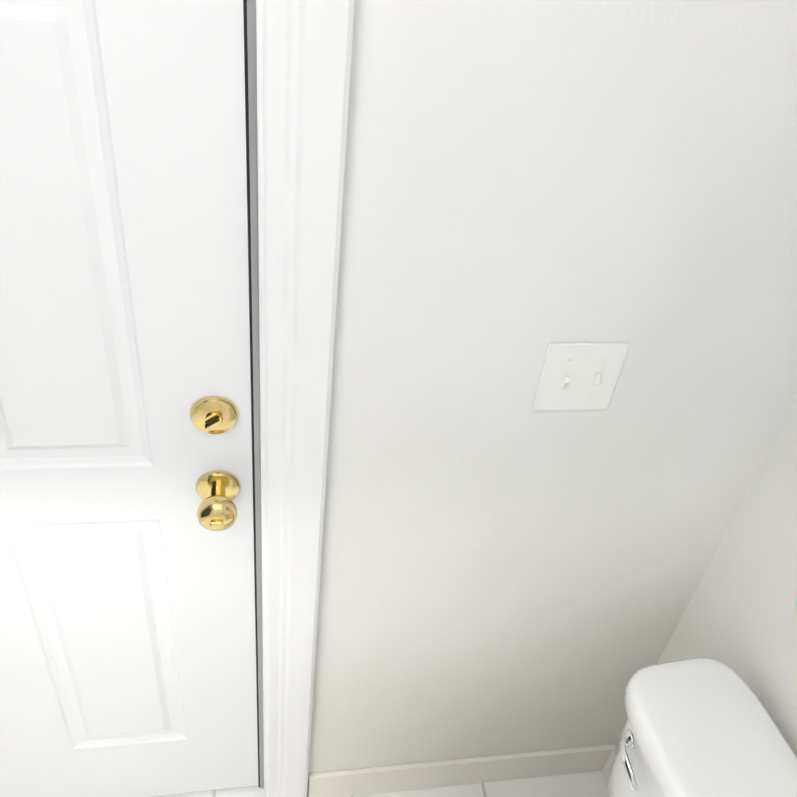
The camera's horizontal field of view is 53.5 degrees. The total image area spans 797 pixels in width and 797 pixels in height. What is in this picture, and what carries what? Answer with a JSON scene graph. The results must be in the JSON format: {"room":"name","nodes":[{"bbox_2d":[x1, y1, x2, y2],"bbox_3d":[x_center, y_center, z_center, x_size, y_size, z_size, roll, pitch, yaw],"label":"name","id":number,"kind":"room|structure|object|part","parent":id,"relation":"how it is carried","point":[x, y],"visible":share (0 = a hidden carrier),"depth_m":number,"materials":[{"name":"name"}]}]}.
{"room":"bathroom","nodes":[
{"label":"bathroom","id":0,"kind":"room"},
{"bbox_2d":[147,771,607,796],"bbox_3d":[-0.638,1.593,0.894,2.800,0.100,2.300,-1,39,-10],"label":"floor","id":1,"kind":"structure","parent":0,"point":[588,784],"depth_m":1.83,"materials":[{"name":"tile"}]},
{"bbox_2d":[606,657,796,796],"bbox_3d":[0.189,0.849,1.300,0.809,0.729,0.457,-1,39,-10],"label":"toilet","id":2,"kind":"object","parent":1,"relation":"on","point":[701,727],"visible":1,"depth_m":1.20,"materials":[{"name":"white ceramic"}]},
{"bbox_3d":[0.373,0.575,1.262,0.033,0.034,0.092,-1,39,-10],"label":"handle lever","id":3,"kind":"part","parent":2,"relation":"part of","materials":[{"name":"silver metal"}]},
{"bbox_2d":[307,0,796,793],"bbox_3d":[0.226,-0.132,1.090,0.785,2.530,0.100,-1,39,-10],"label":"wall","id":4,"kind":"structure","parent":0,"point":[505,568],"depth_m":1.07,"materials":[{"name":"paint"}]},
{"bbox_2d":[0,0,257,796],"bbox_3d":[-0.638,0.070,1.092,0.875,2.023,0.042,-1,39,-10],"label":"door","id":5,"kind":"structure","parent":4,"relation":"in","point":[127,633],"depth_m":1.06,"materials":[{"name":"white paint"}]},
{"bbox_2d":[190,396,237,433],"bbox_3d":[-0.254,0.029,1.089,0.066,0.066,0.024,-1,39,-10],"label":"lock","id":6,"kind":"object","parent":5,"relation":"attached to","point":[213,414],"depth_m":1.08,"materials":[{"name":"gold metal"}]},
{"bbox_2d":[196,470,240,530],"bbox_3d":[-0.264,0.156,1.153,0.066,0.066,0.079,-1,39,-10],"label":"door knob","id":7,"kind":"object","parent":5,"relation":"attached to","point":[217,491],"depth_m":1.14,"materials":[{"name":"gold metal"}]},
{"bbox_2d":[247,0,263,787],"bbox_3d":[-0.206,0.081,1.153,0.009,2.034,0.004,-1,39,-10],"label":"strip","id":8,"kind":"object","parent":4,"relation":"attached to","point":[251,41],"visible":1,"depth_m":1.01,"materials":[{"name":"grey"}]},
{"bbox_2d":[243,0,354,796],"bbox_3d":[-0.631,0.044,1.054,1.069,2.129,0.123,-1,39,-10],"label":"door frame","id":9,"kind":"structure","parent":4,"relation":"attached to","point":[307,48],"depth_m":0.97,"materials":[{"name":"white paint"}]},
{"bbox_2d":[307,744,615,796],"bbox_3d":[0.150,0.851,1.800,0.709,0.105,0.012,-1,39,-10],"label":"baseboard","id":10,"kind":"structure","parent":4,"relation":"attached to","point":[387,779],"depth_m":1.79,"materials":[{"name":"white paint"}]},
{"bbox_2d":[532,343,628,409],"bbox_3d":[0.255,-0.026,1.105,0.116,0.116,0.018,-1,39,-10],"label":"switch plate","id":11,"kind":"object","parent":4,"relation":"attached to","point":[579,376],"visible":1,"depth_m":1.10,"materials":[{"name":"white plastic"}]},
{"bbox_2d":[615,398,796,756],"bbox_3d":[0.822,0.548,0.323,0.100,2.530,2.300,-1,39,-10],"label":"wall","id":12,"kind":"structure","parent":0,"point":[739,617],"depth_m":1.29,"materials":[{"name":"paint"}]},
{"bbox_2d":[602,749,616,788],"bbox_3d":[0.555,1.108,1.538,0.012,0.105,0.828,-1,39,-10],"label":"baseboard","id":13,"kind":"structure","parent":12,"relation":"attached to","point":[607,770],"depth_m":1.85,"materials":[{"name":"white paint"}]}
]}

